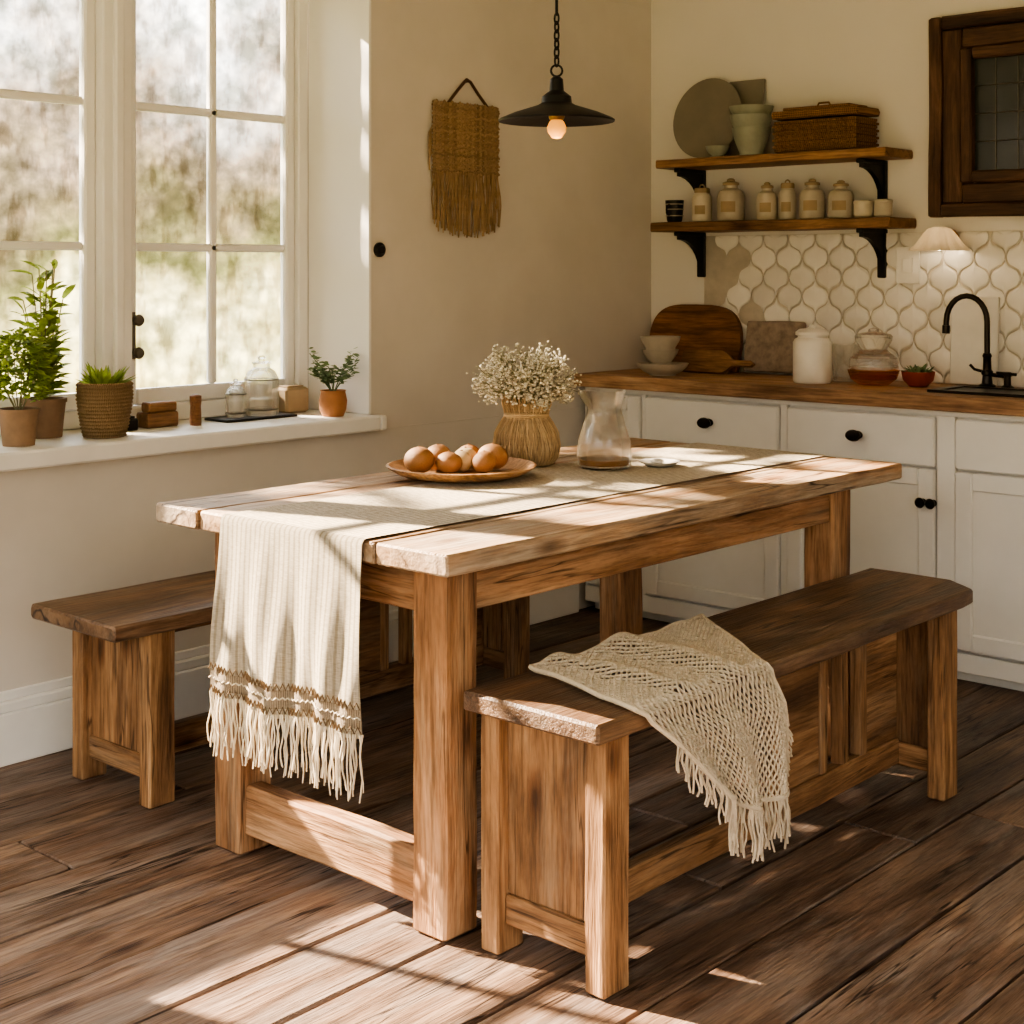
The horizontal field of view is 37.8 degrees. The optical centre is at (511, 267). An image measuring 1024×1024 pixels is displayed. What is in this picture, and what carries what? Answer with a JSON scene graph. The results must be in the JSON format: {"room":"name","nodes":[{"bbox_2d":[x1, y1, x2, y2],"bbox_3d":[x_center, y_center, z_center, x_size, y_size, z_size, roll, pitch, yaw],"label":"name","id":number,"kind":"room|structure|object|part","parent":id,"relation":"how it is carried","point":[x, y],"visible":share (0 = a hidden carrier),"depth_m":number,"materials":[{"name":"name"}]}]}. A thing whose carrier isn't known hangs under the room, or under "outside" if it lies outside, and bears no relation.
{"room":"dining room","nodes":[
{"label":"dining room","id":0,"kind":"room"},
{"bbox_2d":[0,0,650,691],"bbox_3d":[-1.798,-0.025,3.677,0.407,2.650,6.660,0,0,42],"label":"wall","id":1,"kind":"structure","parent":0,"point":[567,263],"depth_m":5.16,"materials":[{"name":"paint"}]},
{"bbox_2d":[0,0,307,435],"bbox_3d":[-2.005,-0.275,3.653,0.112,1.505,3.887,0,0,42],"label":"window","id":2,"kind":"structure","parent":1,"relation":"in","point":[107,246],"depth_m":4.54,"materials":[{"name":"white paint"}]},
{"bbox_2d":[0,409,386,471],"bbox_3d":[-1.872,0.504,3.563,0.410,0.049,3.930,0,0,42],"label":"window sill","id":3,"kind":"structure","parent":1,"relation":"attached to","point":[72,447],"depth_m":4.34,"materials":[{"name":"white paint"}]},
{"bbox_2d":[0,325,57,446],"bbox_3d":[-1.336,0.317,4.048,0.209,0.325,0.198,0,0,42],"label":"potted herb","id":4,"kind":"object","parent":3,"relation":"on","point":[18,424],"visible":1,"depth_m":4.01,"materials":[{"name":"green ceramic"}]},
{"bbox_2d":[7,259,75,438],"bbox_3d":[-1.333,0.227,4.242,0.187,0.505,0.153,0,0,-20],"label":"potted leafy plant","id":5,"kind":"object","parent":3,"relation":"on","point":[52,408],"visible":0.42,"depth_m":4.23,"materials":[{"name":"green plant"}]},
{"bbox_2d":[75,362,136,438],"bbox_3d":[-1.152,0.373,4.258,0.157,0.212,0.183,0,0,42],"label":"succulent","id":6,"kind":"object","parent":3,"relation":"on","point":[104,402],"visible":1,"depth_m":4.20,"materials":[{"name":"brown wicker"}]},
{"bbox_2d":[128,416,137,430],"bbox_3d":[-1.138,0.459,4.415,0.040,0.042,0.060,0,0,42],"label":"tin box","id":7,"kind":"object","parent":3,"relation":"on","point":[133,425],"visible":0.36,"depth_m":4.41,"materials":[{"name":"black metal"}]},
{"bbox_2d":[136,400,177,428],"bbox_3d":[-1.071,0.442,4.520,0.060,0.075,0.115,0,0,42],"label":"wooden blocks","id":8,"kind":"object","parent":3,"relation":"on","point":[155,414],"visible":0.95,"depth_m":4.50,"materials":[{"name":"brown wood"}]},
{"bbox_2d":[190,394,201,425],"bbox_3d":[-0.965,0.432,4.563,0.036,0.094,0.036,0,0,42],"label":"wooden block","id":9,"kind":"object","parent":3,"relation":"on","point":[195,399],"visible":1,"depth_m":4.55,"materials":[{"name":"brown wood"}]},
{"bbox_2d":[204,412,296,422],"bbox_3d":[-0.831,0.475,4.771,0.120,0.008,0.280,0,0,42],"label":"serving tray","id":10,"kind":"object","parent":3,"relation":"on","point":[224,419],"visible":0.76,"depth_m":4.72,"materials":[{"name":"black metal"}]},
{"bbox_2d":[225,379,245,417],"bbox_3d":[-0.875,0.411,4.737,0.069,0.120,0.069,0,0,42],"label":"glass jar","id":11,"kind":"object","parent":10,"relation":"on","point":[235,395],"visible":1,"depth_m":4.71,"materials":[{"name":"white"}]},
{"bbox_2d":[244,355,278,415],"bbox_3d":[-0.804,0.376,4.801,0.113,0.190,0.113,0,0,42],"label":"glass jar","id":12,"kind":"object","parent":10,"relation":"on","point":[261,382],"visible":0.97,"depth_m":4.76,"materials":[{"name":"white"}]},
{"bbox_2d":[279,384,308,412],"bbox_3d":[-0.735,0.434,4.968,0.080,0.090,0.100,0,0,42],"label":"storage box","id":13,"kind":"object","parent":3,"relation":"on","point":[293,398],"visible":0.76,"depth_m":4.93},
{"bbox_2d":[307,347,359,416],"bbox_3d":[-0.582,0.367,4.863,0.172,0.224,0.192,0,0,-7],"label":"plant","id":14,"kind":"object","parent":3,"relation":"on","point":[332,402],"visible":1,"depth_m":4.82,"materials":[{"name":"green plant"}]},
{"bbox_2d":[0,584,578,766],"bbox_3d":[-1.820,1.205,3.368,0.028,0.190,6.170,0,0,42],"label":"baseboard","id":15,"kind":"structure","parent":1,"relation":"attached to","point":[36,720],"depth_m":4.04,"materials":[{"name":"white paint"}]},
{"bbox_2d":[309,0,370,414],"bbox_3d":[-1.877,-0.281,3.547,0.304,1.519,3.900,0,0,42],"label":"window reveal","id":16,"kind":"structure","parent":1,"relation":"attached to","point":[339,30],"depth_m":4.98,"materials":[{"name":"white paint"}]},
{"bbox_2d":[373,242,385,256],"bbox_3d":[-0.430,-0.060,4.916,0.021,0.048,0.048,0,0,42],"label":"light switch","id":17,"kind":"object","parent":1,"relation":"attached to","point":[379,249],"visible":1,"depth_m":4.91,"materials":[{"name":"black metal"}]},
{"bbox_2d":[0,605,1023,1023],"bbox_3d":[0.199,1.330,1.880,5.820,0.061,7.060,0,0,42],"label":"floor","id":18,"kind":"structure","parent":0,"point":[885,901],"depth_m":3.03,"materials":[{"name":"brown wood"}]},
{"bbox_2d":[31,570,529,807],"bbox_3d":[-0.524,1.070,4.223,0.372,0.462,1.627,0,0,42],"label":"wooden bench","id":19,"kind":"object","parent":18,"relation":"on","point":[123,638],"visible":0.39,"depth_m":3.77,"materials":[{"name":"brown wood"}]},
{"bbox_2d":[156,438,901,940],"bbox_3d":[0.129,0.918,3.756,0.935,0.768,1.783,0,0,42],"label":"dining table","id":20,"kind":"object","parent":18,"relation":"on","point":[443,574],"visible":0.51,"depth_m":3.15,"materials":[{"name":"brown wood"}]},
{"bbox_2d":[386,457,536,482],"bbox_3d":[-0.128,0.513,3.796,0.382,0.032,0.382,0,0,42],"label":"wooden plate","id":21,"kind":"object","parent":20,"relation":"on","point":[515,467],"visible":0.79,"depth_m":3.67,"materials":[{"name":"brown wood"}]},
{"bbox_2d":[404,443,507,473],"bbox_3d":[-0.150,0.482,3.805,0.225,0.070,0.259,0,0,42],"label":"eggs","id":22,"kind":"object","parent":21,"relation":"on","point":[488,457],"visible":1,"depth_m":3.75,"materials":[{"name":"brown food"}]},
{"bbox_2d":[207,443,825,802],"bbox_3d":[0.124,0.788,3.709,0.473,0.515,1.831,0,0,42],"label":"table runner","id":23,"kind":"object","parent":20,"relation":"on","point":[284,635],"visible":0.95,"depth_m":3.12,"materials":[{"name":"fabric"}]},
{"bbox_2d":[577,388,631,470],"bbox_3d":[0.245,0.427,3.971,0.146,0.205,0.146,0,0,42],"label":"glass pitcher","id":24,"kind":"object","parent":23,"relation":"on","point":[604,442],"visible":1,"depth_m":3.92,"materials":[{"name":"white"}]},
{"bbox_2d":[639,458,679,466],"bbox_3d":[0.395,0.520,4.011,0.110,0.019,0.110,0,0,42],"label":"saucer","id":25,"kind":"object","parent":23,"relation":"on","point":[652,462],"visible":1,"depth_m":3.99,"materials":[{"name":"white ceramic"}]},
{"bbox_2d":[466,341,581,466],"bbox_3d":[0.034,0.363,4.049,0.305,0.331,0.316,0,0,18],"label":"vase","id":26,"kind":"object","parent":20,"relation":"on","point":[526,430],"visible":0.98,"depth_m":3.99,"materials":[{"name":"beige wicker"}]},
{"bbox_2d":[464,568,972,998],"bbox_3d":[0.553,1.050,3.304,0.332,0.502,1.571,0,0,42],"label":"wooden bench","id":27,"kind":"object","parent":18,"relation":"on","point":[556,866],"visible":0.92,"depth_m":3.00,"materials":[{"name":"brown wood"}]},
{"bbox_2d":[528,613,793,862],"bbox_3d":[0.352,0.955,3.017,0.406,0.379,0.683,0,0,42],"label":"throw blanket","id":28,"kind":"object","parent":27,"relation":"on","point":[698,636],"visible":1,"depth_m":2.89,"materials":[{"name":"beige fabric"}]},
{"bbox_2d":[574,368,1023,691],"bbox_3d":[1.371,0.850,4.959,2.639,0.900,0.511,0,0,42],"label":"kitchen cabinet","id":29,"kind":"object","parent":18,"relation":"on","point":[955,511],"visible":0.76,"depth_m":4.83,"materials":[{"name":"wood"}]},
{"bbox_2d":[637,362,688,375],"bbox_3d":[0.559,0.376,5.552,0.194,0.045,0.194,0,0,42],"label":"shallow bowl","id":30,"kind":"object","parent":29,"relation":"on","point":[673,368],"visible":0.99,"depth_m":5.49,"materials":[{"name":"beige ceramic"}]},
{"bbox_2d":[640,335,680,362],"bbox_3d":[0.551,0.303,5.559,0.150,0.098,0.150,0,0,42],"label":"stacked bowls","id":31,"kind":"object","parent":30,"relation":"on","point":[658,348],"visible":1,"depth_m":5.51,"materials":[{"name":"beige ceramic"}]},
{"bbox_2d":[649,304,742,371],"bbox_3d":[0.715,0.270,5.838,0.430,0.256,0.057,0,0,42],"label":"board","id":32,"kind":"object","parent":29,"relation":"on","point":[700,327],"visible":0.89,"depth_m":5.81,"materials":[{"name":"brown wood"}]},
{"bbox_2d":[681,349,754,373],"bbox_3d":[0.776,0.355,5.643,0.322,0.086,0.043,0,0,42],"label":"paddle cutting board","id":33,"kind":"object","parent":29,"relation":"on","point":[700,361],"visible":0.97,"depth_m":5.66,"materials":[{"name":"brown wood"}]},
{"bbox_2d":[743,321,805,373],"bbox_3d":[0.981,0.297,5.596,0.253,0.194,0.053,0,0,42],"label":"stone slab","id":34,"kind":"object","parent":29,"relation":"on","point":[769,345],"visible":0.89,"depth_m":5.59,"materials":[{"name":"beige stone"}]},
{"bbox_2d":[793,324,831,383],"bbox_3d":[1.044,0.297,5.202,0.134,0.203,0.134,0,0,42],"label":"canister","id":35,"kind":"object","parent":29,"relation":"on","point":[812,349],"visible":1,"depth_m":5.15,"materials":[{"name":"ceramic"}]},
{"bbox_2d":[832,343,859,381],"bbox_3d":[1.168,0.333,5.273,0.115,0.130,0.116,0,0,42],"label":"glass tumbler","id":36,"kind":"object","parent":29,"relation":"on","point":[841,352],"visible":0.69,"depth_m":5.23,"materials":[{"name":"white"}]},
{"bbox_2d":[847,327,899,385],"bbox_3d":[1.236,0.301,5.117,0.176,0.195,0.176,0,0,42],"label":"jar","id":37,"kind":"object","parent":29,"relation":"on","point":[873,364],"visible":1,"depth_m":5.06,"materials":[{"name":"clear glass"}]},
{"bbox_2d":[899,363,934,386],"bbox_3d":[1.367,0.360,5.038,0.115,0.076,0.112,0,0,-24],"label":"potted succulent","id":38,"kind":"object","parent":29,"relation":"on","point":[917,376],"visible":1,"depth_m":5.00,"materials":[{"name":"red ceramic"}]},
{"bbox_2d":[950,296,999,385],"bbox_3d":[1.573,0.247,5.087,0.170,0.300,0.027,0,0,42],"label":"marble board","id":39,"kind":"object","parent":29,"relation":"on","point":[967,317],"visible":0.93,"depth_m":5.09,"materials":[{"name":"white stone"}]},
{"bbox_2d":[927,385,1023,397],"bbox_3d":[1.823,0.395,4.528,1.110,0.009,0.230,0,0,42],"label":"sink","id":40,"kind":"object","parent":29,"relation":"in","point":[959,389],"depth_m":4.79,"materials":[{"name":"black metal"}]},
{"bbox_2d":[942,293,1016,387],"bbox_3d":[1.561,0.241,4.989,0.247,0.314,0.057,0,0,36],"label":"bridge faucet","id":41,"kind":"object","parent":29,"relation":"on","point":[987,373],"visible":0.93,"depth_m":4.97,"materials":[{"name":"black metal"}]},
{"bbox_2d":[650,216,915,277],"bbox_3d":[0.978,-0.070,5.522,1.017,0.212,0.206,0,0,42],"label":"wall shelf","id":42,"kind":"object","parent":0,"point":[874,230],"depth_m":5.38,"materials":[{"name":"brown wood"}]},
{"bbox_2d":[665,200,683,221],"bbox_3d":[0.630,-0.220,5.800,0.073,0.085,0.080,0,0,3],"label":"coffee mug","id":43,"kind":"object","parent":42,"relation":"on","point":[674,209],"visible":0.96,"depth_m":5.78,"materials":[{"name":"black metal"}]},
{"bbox_2d":[692,184,711,221],"bbox_3d":[0.726,-0.249,5.717,0.076,0.144,0.077,0,0,42],"label":"ceramic jar","id":44,"kind":"object","parent":42,"relation":"on","point":[701,200],"visible":0.94,"depth_m":5.69,"materials":[{"name":"beige ceramic"}]},
{"bbox_2d":[717,178,744,220],"bbox_3d":[0.823,-0.257,5.630,0.104,0.160,0.105,0,0,42],"label":"ceramic jar","id":45,"kind":"object","parent":42,"relation":"on","point":[730,200],"visible":0.94,"depth_m":5.59,"materials":[{"name":"beige ceramic"}]},
{"bbox_2d":[756,182,777,219],"bbox_3d":[0.942,-0.247,5.523,0.078,0.140,0.079,0,0,42],"label":"ceramic jar","id":46,"kind":"object","parent":42,"relation":"on","point":[767,199],"visible":0.94,"depth_m":5.49,"materials":[{"name":"beige ceramic"}]},
{"bbox_2d":[779,179,795,218],"bbox_3d":[1.006,-0.250,5.465,0.064,0.147,0.065,0,0,42],"label":"ceramic jar","id":47,"kind":"object","parent":42,"relation":"on","point":[787,194],"visible":0.88,"depth_m":5.44,"materials":[{"name":"beige ceramic"}]},
{"bbox_2d":[799,179,824,218],"bbox_3d":[1.083,-0.249,5.396,0.092,0.145,0.093,0,0,42],"label":"ceramic jar","id":48,"kind":"object","parent":42,"relation":"on","point":[811,198],"visible":0.96,"depth_m":5.36,"materials":[{"name":"beige ceramic"}]},
{"bbox_2d":[828,180,853,217],"bbox_3d":[1.169,-0.244,5.318,0.092,0.135,0.093,0,0,42],"label":"ceramic jar","id":49,"kind":"object","parent":42,"relation":"on","point":[840,199],"visible":0.93,"depth_m":5.28,"materials":[{"name":"beige ceramic"}]},
{"bbox_2d":[853,200,873,217],"bbox_3d":[1.236,-0.207,5.258,0.074,0.060,0.074,0,0,42],"label":"ceramic jar","id":50,"kind":"object","parent":42,"relation":"on","point":[862,208],"visible":0.83,"depth_m":5.23,"materials":[{"name":"beige ceramic"}]},
{"bbox_2d":[874,199,892,216],"bbox_3d":[1.293,-0.208,5.208,0.066,0.062,0.066,0,0,42],"label":"ceramic jar","id":51,"kind":"object","parent":42,"relation":"on","point":[882,207],"visible":0.91,"depth_m":5.18,"materials":[{"name":"beige ceramic"}]},
{"bbox_2d":[651,0,1023,387],"bbox_3d":[2.410,-0.025,4.470,5.600,2.650,0.150,0,0,42],"label":"wall","id":52,"kind":"structure","parent":0,"point":[869,53],"depth_m":5.58,"materials":[{"name":"paint"}]},
{"bbox_2d":[656,147,912,198],"bbox_3d":[0.982,-0.312,5.517,0.976,0.208,0.206,0,0,42],"label":"wall shelf","id":53,"kind":"object","parent":52,"relation":"attached to","point":[872,159],"visible":0.86,"depth_m":5.39,"materials":[{"name":"brown wood"}]},
{"bbox_2d":[673,78,740,157],"bbox_3d":[0.750,-0.576,5.750,0.316,0.311,0.062,0,0,42],"label":"plate","id":54,"kind":"object","parent":53,"relation":"on","point":[702,115],"visible":0.83,"depth_m":5.76,"materials":[{"name":"grey ceramic"}]},
{"bbox_2d":[705,145,728,156],"bbox_3d":[0.771,-0.437,5.617,0.090,0.040,0.090,0,0,42],"label":"bowl","id":55,"kind":"object","parent":53,"relation":"on","point":[713,150],"visible":0.98,"depth_m":5.59,"materials":[{"name":"ceramic"}]},
{"bbox_2d":[724,79,765,155],"bbox_3d":[0.886,-0.567,5.699,0.160,0.299,0.048,0,0,42],"label":"slate board","id":56,"kind":"object","parent":53,"relation":"on","point":[749,91],"visible":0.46,"depth_m":5.70,"materials":[{"name":"grey stone"}]},
{"bbox_2d":[729,104,773,154],"bbox_3d":[0.885,-0.507,5.534,0.164,0.180,0.164,0,0,42],"label":"flower pot","id":57,"kind":"object","parent":53,"relation":"on","point":[751,129],"visible":0.95,"depth_m":5.48,"materials":[{"name":"ceramic"}]},
{"bbox_2d":[771,101,879,152],"bbox_3d":[1.126,-0.508,5.383,0.354,0.181,0.170,0,0,42],"label":"wicker basket","id":58,"kind":"object","parent":53,"relation":"on","point":[840,126],"visible":0.97,"depth_m":5.31,"materials":[{"name":"brown wicker"}]},
{"bbox_2d":[704,231,1023,386],"bbox_3d":[1.627,0.137,5.065,2.360,0.523,0.014,0,0,42],"label":"tile backsplash","id":59,"kind":"structure","parent":52,"relation":"attached to","point":[830,282],"depth_m":5.37,"materials":[{"name":"tile"}]},
{"bbox_2d":[896,247,919,283],"bbox_3d":[1.392,-0.010,5.260,0.090,0.130,0.011,0,0,42],"label":"wall socket","id":60,"kind":"object","parent":59,"relation":"attached to","point":[907,262],"depth_m":5.26,"materials":[{"name":"white plastic"}]},
{"bbox_2d":[908,227,970,250],"bbox_3d":[1.456,-0.100,5.101,0.201,0.082,0.206,0,0,42],"label":"wall lamp","id":61,"kind":"object","parent":59,"relation":"attached to","point":[934,238],"depth_m":5.05,"materials":[{"name":"beige fabric"}]},
{"bbox_2d":[928,7,1023,216],"bbox_3d":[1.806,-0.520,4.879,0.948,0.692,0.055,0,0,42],"label":"cabinet","id":62,"kind":"object","parent":52,"relation":"attached to","point":[976,60],"visible":1,"depth_m":5.08,"materials":[{"name":"brown wood"}]},
{"bbox_3d":[0.199,-1.410,1.880,6.020,0.120,7.260,0,0,42],"label":"ceiling","id":63,"kind":"structure","parent":0,"visible":0},
{"bbox_2d":[498,0,614,138],"bbox_3d":[0.111,-0.835,3.702,0.289,1.030,0.289,0,0,42],"label":"pendant lamp","id":64,"kind":"object","parent":63,"relation":"hanging from","point":[556,111],"visible":1,"depth_m":3.69,"materials":[{"name":"black metal"}]},
{"bbox_3d":[0.111,-0.344,3.702,0.048,0.047,0.048,0,0,42],"label":"bulb","id":65,"kind":"part","parent":64,"relation":"part of","materials":[{"name":"orange"}]}
]}

